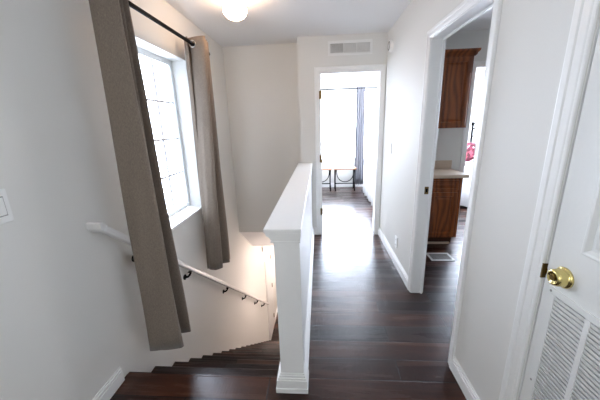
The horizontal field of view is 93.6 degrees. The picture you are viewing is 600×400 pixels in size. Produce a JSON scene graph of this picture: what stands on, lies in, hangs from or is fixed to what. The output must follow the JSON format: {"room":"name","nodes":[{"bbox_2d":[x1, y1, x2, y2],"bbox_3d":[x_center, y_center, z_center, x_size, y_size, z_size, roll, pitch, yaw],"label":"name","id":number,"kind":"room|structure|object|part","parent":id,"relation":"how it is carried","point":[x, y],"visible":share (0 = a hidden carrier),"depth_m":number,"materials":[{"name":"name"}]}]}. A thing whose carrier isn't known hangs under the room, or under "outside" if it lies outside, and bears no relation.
{"room":"stair landing hallway","nodes":[
{"label":"stair landing hallway","id":0,"kind":"room"},
{"bbox_2d":[0,0,276,399],"bbox_3d":[-0.976,0.973,4.141,0.160,5.910,11.050,-1,15,4],"label":"wall","id":1,"kind":"structure","parent":0,"point":[72,313],"depth_m":1.41,"materials":[{"name":"white paint"}]},
{"bbox_2d":[0,189,13,223],"bbox_3d":[-1.123,0.033,1.025,0.012,0.127,0.122,-1,15,4],"label":"light switch","id":2,"kind":"object","parent":1,"relation":"attached to","point":[6,215],"visible":1,"depth_m":1.06,"materials":[{"name":"white plastic"}]},
{"bbox_2d":[92,366,124,399],"bbox_3d":[-1.160,1.421,0.245,0.015,0.100,2.985,-1,15,4],"label":"baseboard","id":3,"kind":"structure","parent":1,"relation":"attached to","point":[111,386],"depth_m":1.59,"materials":[{"name":"white paint"}]},
{"bbox_2d":[128,0,209,55],"bbox_3d":[-0.993,-1.204,1.975,0.168,0.040,1.540,-1,15,4],"label":"curtain rod","id":4,"kind":"object","parent":1,"relation":"attached to","point":[132,5],"visible":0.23,"depth_m":1.84,"materials":[{"name":"black metal"}]},
{"bbox_2d":[88,0,190,350],"bbox_3d":[-0.896,-0.083,1.675,0.203,2.128,0.267,-1,15,4],"label":"curtain","id":5,"kind":"object","parent":4,"relation":"hanging from","point":[163,299],"visible":1,"depth_m":1.59,"materials":[{"name":"beige fabric"}]},
{"bbox_3d":[-0.928,-1.205,1.970,0.027,0.027,1.500,-1,15,4],"label":"rod","id":6,"kind":"part","parent":4,"relation":"part of","materials":[{"name":"black metal"}]},
{"bbox_2d":[184,36,229,269],"bbox_3d":[-0.840,-0.355,2.691,0.208,2.128,0.281,3,16,19],"label":"curtain","id":7,"kind":"object","parent":4,"relation":"hanging from","point":[197,56],"visible":0.97,"depth_m":2.60,"materials":[{"name":"beige fabric"}]},
{"bbox_2d":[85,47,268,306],"bbox_3d":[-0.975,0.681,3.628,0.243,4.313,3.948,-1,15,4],"label":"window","id":8,"kind":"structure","parent":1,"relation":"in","point":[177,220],"depth_m":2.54,"materials":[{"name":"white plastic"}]},
{"bbox_2d":[147,59,182,209],"bbox_3d":[-1.194,-0.488,2.316,0.014,1.275,0.780,-1,15,4],"label":"grille","id":9,"kind":"object","parent":8,"relation":"attached to","point":[178,138],"depth_m":2.54,"materials":[{"name":"white"}]},
{"bbox_3d":[-0.880,1.185,3.757,0.085,3.266,3.948,-1,15,4],"label":"handrail","id":10,"kind":"part","parent":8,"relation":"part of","materials":[{"name":"white wood"}]},
{"bbox_3d":[-1.083,0.179,2.487,0.142,0.020,0.870,-1,15,4],"label":"sill","id":11,"kind":"part","parent":8,"relation":"part of","materials":[{"name":"white paint"}]},
{"bbox_2d":[264,247,274,339],"bbox_3d":[-0.693,2.222,6.600,0.024,2.095,0.750,-1,15,4],"label":"door","id":12,"kind":"structure","parent":1,"relation":"in","point":[267,263],"depth_m":6.54,"materials":[{"name":"white paint"}]},
{"bbox_2d":[240,232,273,245],"bbox_3d":[0.580,0.024,6.732,2.800,0.535,5.360,-1,15,4],"label":"ceiling","id":13,"kind":"structure","parent":0,"point":[254,238],"depth_m":4.51,"materials":[{"name":"paint"}]},
{"bbox_2d":[271,312,278,339],"bbox_3d":[0.697,2.862,8.219,2.850,0.060,3.948,-1,15,4],"label":"floor","id":14,"kind":"structure","parent":0,"point":[275,336],"depth_m":6.90,"materials":[{"name":"brown wood"}]},
{"bbox_2d":[128,340,279,378],"bbox_3d":[-0.402,2.211,4.031,0.968,3.420,3.972,-1,15,4],"label":"staircase","id":15,"kind":"structure","parent":14,"relation":"on","point":[260,360],"depth_m":2.24,"materials":[{"name":"brown wood"}]},
{"bbox_2d":[263,163,313,393],"bbox_3d":[0.013,0.304,2.586,0.190,0.981,2.372,-1,15,4],"label":"wall","id":16,"kind":"structure","parent":0,"point":[289,227],"depth_m":1.53,"materials":[{"name":"white paint"}]},
{"bbox_3d":[-0.003,-0.122,2.474,0.170,0.056,2.369,-1,15,4],"label":"cap moulding","id":17,"kind":"part","parent":16,"relation":"part of","materials":[{"name":"white paint"}]},
{"bbox_3d":[-0.049,0.602,1.527,0.128,0.955,0.114,-1,15,4],"label":"post","id":18,"kind":"part","parent":16,"relation":"part of","materials":[{"name":"white paint"}]},
{"bbox_3d":[0.032,0.719,2.699,0.179,0.120,2.365,-1,15,4],"label":"moulding","id":19,"kind":"part","parent":16,"relation":"part of","materials":[{"name":"white paint"}]},
{"bbox_3d":[0.023,0.320,2.627,0.120,0.930,2.300,-1,15,4],"label":"wall panel","id":20,"kind":"part","parent":16,"relation":"part of","materials":[{"name":"white paint"}]},
{"bbox_2d":[110,187,467,399],"bbox_3d":[1.178,0.778,2.671,4.650,0.050,8.600,-1,15,4],"label":"floor","id":21,"kind":"structure","parent":0,"point":[372,338],"depth_m":2.05,"materials":[{"name":"brown wood"}]},
{"bbox_2d":[322,167,331,190],"bbox_3d":[0.471,-0.466,6.349,0.490,0.515,0.300,-1,15,4],"label":"bench","id":22,"kind":"object","parent":21,"relation":"on","point":[323,168],"visible":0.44,"depth_m":6.23,"materials":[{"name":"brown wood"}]},
{"bbox_3d":[0.681,-0.454,6.338,0.030,0.485,0.288,-1,15,4],"label":"leg","id":23,"kind":"part","parent":22,"relation":"part of","materials":[{"name":"black metal"}]},
{"bbox_2d":[333,166,356,190],"bbox_3d":[1.000,-0.473,6.311,0.490,0.515,0.300,-1,15,4],"label":"bench","id":24,"kind":"object","parent":21,"relation":"on","point":[353,168],"visible":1,"depth_m":6.21,"materials":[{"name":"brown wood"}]},
{"bbox_3d":[0.791,-0.456,6.330,0.030,0.485,0.288,-1,15,4],"label":"leg","id":25,"kind":"part","parent":24,"relation":"part of","materials":[{"name":"black metal"}]},
{"bbox_3d":[1.210,-0.461,6.300,0.030,0.485,0.288,-1,15,4],"label":"leg","id":26,"kind":"part","parent":24,"relation":"part of","materials":[{"name":"black metal"}]},
{"bbox_2d":[363,122,477,206],"bbox_3d":[2.375,-0.703,5.264,2.179,1.404,1.332,-1,15,4],"label":"bed","id":27,"kind":"object","parent":21,"relation":"on","point":[368,178],"visible":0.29,"depth_m":5.12,"materials":[{"name":"white fabric"}]},
{"bbox_3d":[2.372,-0.517,5.314,2.094,0.284,1.281,-1,15,4],"label":"mattress","id":28,"kind":"part","parent":27,"relation":"part of","materials":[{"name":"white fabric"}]},
{"bbox_2d":[465,142,475,161],"bbox_3d":[3.208,-0.920,5.367,0.235,0.361,0.600,-1,15,4],"label":"pillow","id":29,"kind":"object","parent":27,"relation":"on","point":[470,151],"visible":0.53,"depth_m":5.20,"materials":[{"name":"pink fabric"}]},
{"bbox_3d":[3.429,-0.716,5.189,0.066,1.404,1.288,-1,15,4],"label":"headboard","id":30,"kind":"part","parent":27,"relation":"part of","materials":[{"name":"black metal"}]},
{"bbox_2d":[426,253,454,260],"bbox_3d":[1.540,0.624,3.098,0.245,0.007,0.190,-1,15,4],"label":"floor vent","id":31,"kind":"object","parent":21,"relation":"in","point":[427,254],"visible":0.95,"depth_m":3.08,"materials":[{"name":"white plastic"}]},
{"bbox_2d":[427,178,462,243],"bbox_3d":[1.524,0.094,3.507,0.680,0.820,0.466,-1,15,4],"label":"base cabinet","id":32,"kind":"object","parent":21,"relation":"on","point":[446,192],"visible":0.38,"depth_m":3.27,"materials":[{"name":"brown wood"}]},
{"bbox_3d":[1.501,0.524,3.457,0.630,0.018,0.028,-1,15,4],"label":"trim","id":33,"kind":"part","parent":32,"relation":"part of","materials":[{"name":"beige laminate"}]},
{"bbox_3d":[1.658,0.170,3.286,0.300,0.530,0.018,-1,15,4],"label":"door","id":34,"kind":"part","parent":32,"relation":"part of","materials":[{"name":"brown wood"}]},
{"bbox_3d":[1.647,-0.166,3.196,0.300,0.115,0.018,-1,15,4],"label":"drawer","id":35,"kind":"part","parent":32,"relation":"part of","materials":[{"name":"brown wood"}]},
{"bbox_2d":[433,160,469,178],"bbox_3d":[1.527,-0.369,3.374,0.755,0.140,0.484,-1,15,4],"label":"countertop","id":36,"kind":"structure","parent":32,"relation":"on","point":[442,168],"depth_m":3.35,"materials":[{"name":"beige stone"}]},
{"bbox_2d":[165,0,492,77],"bbox_3d":[1.101,-1.631,2.029,4.650,0.080,8.600,-1,15,4],"label":"ceiling","id":37,"kind":"structure","parent":0,"point":[265,21],"depth_m":2.70,"materials":[{"name":"paint"}]},
{"bbox_2d":[223,0,246,20],"bbox_3d":[-0.513,-1.506,2.214,0.188,0.158,0.188,-1,15,4],"label":"ceiling light","id":38,"kind":"object","parent":37,"relation":"attached to","point":[235,10],"visible":1,"depth_m":2.16,"materials":[{"name":"white glass"}]},
{"bbox_2d":[297,32,387,227],"bbox_3d":[0.569,-0.726,3.570,1.125,2.430,0.130,-1,15,4],"label":"wall","id":39,"kind":"structure","parent":0,"point":[312,51],"depth_m":3.29,"materials":[{"name":"white paint"}]},
{"bbox_2d":[314,64,385,234],"bbox_3d":[0.638,-0.654,3.935,0.830,2.100,0.853,-1,15,4],"label":"door","id":40,"kind":"structure","parent":39,"relation":"in","point":[380,69],"depth_m":3.45,"materials":[{"name":"white paint"}]},
{"bbox_2d":[328,39,372,55],"bbox_3d":[0.574,-1.746,3.224,0.506,0.156,0.008,-1,15,4],"label":"air vent","id":41,"kind":"object","parent":39,"relation":"in","point":[360,46],"visible":1,"depth_m":3.22,"materials":[{"name":"white plastic"}]},
{"bbox_2d":[321,75,377,182],"bbox_3d":[1.411,-1.512,6.424,4.660,2.430,0.150,-1,15,4],"label":"wall","id":42,"kind":"structure","parent":0,"point":[371,80],"depth_m":6.14,"materials":[{"name":"white paint"}]},
{"bbox_2d":[322,183,362,186],"bbox_3d":[1.446,-0.366,6.644,4.350,0.100,0.015,-1,15,4],"label":"baseboard","id":43,"kind":"structure","parent":42,"relation":"attached to","point":[332,184],"depth_m":6.67,"materials":[{"name":"white paint"}]},
{"bbox_2d":[321,87,376,89],"bbox_3d":[1.053,-2.388,6.052,2.500,0.029,0.162,-1,15,4],"label":"curtain rod","id":44,"kind":"object","parent":42,"relation":"attached to","point":[361,87],"visible":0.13,"depth_m":5.98,"materials":[{"name":"black metal"}]},
{"bbox_2d":[354,86,364,183],"bbox_3d":[1.316,-1.391,6.230,0.214,2.120,0.076,-1,15,4],"label":"curtain","id":45,"kind":"object","parent":44,"relation":"hanging from","point":[360,93],"visible":0.96,"depth_m":6.22,"materials":[{"name":"grey fabric"}]},
{"bbox_2d":[322,89,376,160],"bbox_3d":[1.087,-1.677,6.402,2.200,1.540,0.030,-1,15,4],"label":"window","id":46,"kind":"structure","parent":42,"relation":"in","point":[366,90],"depth_m":6.33,"materials":[{"name":"white plastic"}]},
{"bbox_2d":[347,92,348,157],"bbox_3d":[1.087,-1.679,6.406,0.024,1.450,0.011,-1,15,4],"label":"grille","id":47,"kind":"object","parent":46,"relation":"attached to","point":[348,92],"depth_m":6.37,"materials":[{"name":"white"}]},
{"bbox_2d":[222,29,489,231],"bbox_3d":[1.231,-0.749,3.684,4.350,2.485,0.270,-1,15,4],"label":"wall","id":48,"kind":"structure","parent":0,"point":[262,87],"depth_m":3.70,"materials":[{"name":"white paint"}]},
{"bbox_2d":[434,160,451,168],"bbox_3d":[1.541,-0.448,3.592,0.755,0.102,0.021,-1,15,4],"label":"backsplash","id":49,"kind":"structure","parent":48,"relation":"attached to","point":[439,164],"depth_m":3.56,"materials":[{"name":"beige laminate"}]},
{"bbox_2d":[438,48,480,127],"bbox_3d":[1.541,-1.235,3.219,0.748,0.805,0.330,-1,15,4],"label":"upper cabinet","id":50,"kind":"object","parent":48,"relation":"attached to","point":[458,63],"visible":0.48,"depth_m":3.07,"materials":[{"name":"brown wood"}]},
{"bbox_3d":[1.530,-1.592,3.124,0.748,0.065,0.330,-1,15,4],"label":"crown moulding","id":51,"kind":"part","parent":50,"relation":"part of","materials":[{"name":"brown wood"}]},
{"bbox_2d":[457,61,485,225],"bbox_3d":[2.476,-0.610,3.551,0.910,2.100,0.136,-1,15,4],"label":"door","id":52,"kind":"structure","parent":48,"relation":"in","point":[477,64],"depth_m":3.42,"materials":[{"name":"white paint"}]},
{"bbox_2d":[468,69,484,161],"bbox_3d":[3.474,-0.803,3.518,0.150,2.430,5.850,-1,15,4],"label":"wall","id":53,"kind":"structure","parent":0,"point":[480,73],"depth_m":5.79,"materials":[{"name":"white paint"}]},
{"bbox_2d":[472,77,483,141],"bbox_3d":[3.562,-1.491,4.883,0.030,1.450,2.050,-1,15,4],"label":"window","id":54,"kind":"structure","parent":53,"relation":"in","point":[481,78],"depth_m":5.76,"materials":[{"name":"white plastic"}]},
{"bbox_2d":[379,0,599,399],"bbox_3d":[0.895,-0.011,0.849,0.095,2.430,5.460,-1,15,4],"label":"wall","id":55,"kind":"structure","parent":0,"point":[533,35],"depth_m":1.26,"materials":[{"name":"white paint"}]},
{"bbox_2d":[388,39,392,51],"bbox_3d":[0.963,-1.643,3.001,0.035,0.124,0.124,-1,15,4],"label":"smoke detector","id":56,"kind":"object","parent":55,"relation":"attached to","point":[390,43],"visible":1,"depth_m":2.96,"materials":[{"name":"white plastic"}]},
{"bbox_2d":[378,228,407,286],"bbox_3d":[1.011,0.580,3.144,0.015,0.100,1.308,-1,15,4],"label":"baseboard","id":57,"kind":"structure","parent":55,"relation":"attached to","point":[401,271],"depth_m":2.95,"materials":[{"name":"white paint"}]},
{"bbox_2d":[407,0,502,368],"bbox_3d":[0.965,-0.087,1.841,0.126,2.061,0.862,-1,15,4],"label":"door frame","id":58,"kind":"structure","parent":55,"relation":"in","point":[467,11],"depth_m":1.97,"materials":[{"name":"white paint"}]},
{"bbox_3d":[1.020,-0.087,1.837,0.016,2.061,0.862,-1,15,4],"label":"casing","id":59,"kind":"part","parent":58,"relation":"part of","materials":[{"name":"white paint"}]},
{"bbox_3d":[0.966,-0.061,1.848,0.095,2.009,0.758,-1,15,4],"label":"frame","id":60,"kind":"part","parent":58,"relation":"part of","materials":[{"name":"white paint"}]},
{"bbox_2d":[451,356,479,399],"bbox_3d":[0.898,1.025,1.487,0.015,0.100,0.403,-1,15,4],"label":"baseboard","id":61,"kind":"structure","parent":55,"relation":"attached to","point":[460,376],"depth_m":1.55,"materials":[{"name":"white paint"}]},
{"bbox_2d":[499,0,599,399],"bbox_3d":[0.861,0.228,0.585,0.131,2.107,0.926,-1,15,4],"label":"door","id":62,"kind":"structure","parent":55,"relation":"in","point":[570,274],"depth_m":0.89,"materials":[{"name":"white paint"}]},
{"bbox_3d":[0.863,0.248,0.997,0.016,0.055,0.009,-1,15,4],"label":"strike plate","id":63,"kind":"part","parent":62,"relation":"part of","materials":[{"name":"gold metal"}]},
{"bbox_3d":[0.840,0.252,0.916,0.039,0.070,0.070,-1,15,4],"label":"knob","id":64,"kind":"part","parent":62,"relation":"part of","materials":[{"name":"gold metal"}]},
{"bbox_2d":[524,286,599,399],"bbox_3d":[0.851,0.781,0.728,0.006,0.815,0.719,-1,15,4],"label":"vent grille","id":65,"kind":"object","parent":62,"relation":"attached to","point":[550,300],"depth_m":0.91,"materials":[{"name":"white plastic"}]},
{"bbox_3d":[0.844,-0.196,0.585,0.032,0.835,0.340,-1,15,4],"label":"raised panel","id":66,"kind":"part","parent":62,"relation":"part of","materials":[{"name":"white paint"}]},
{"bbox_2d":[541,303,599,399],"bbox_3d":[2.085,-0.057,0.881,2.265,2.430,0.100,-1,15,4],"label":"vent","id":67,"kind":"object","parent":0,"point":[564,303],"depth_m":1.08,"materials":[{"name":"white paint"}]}
]}

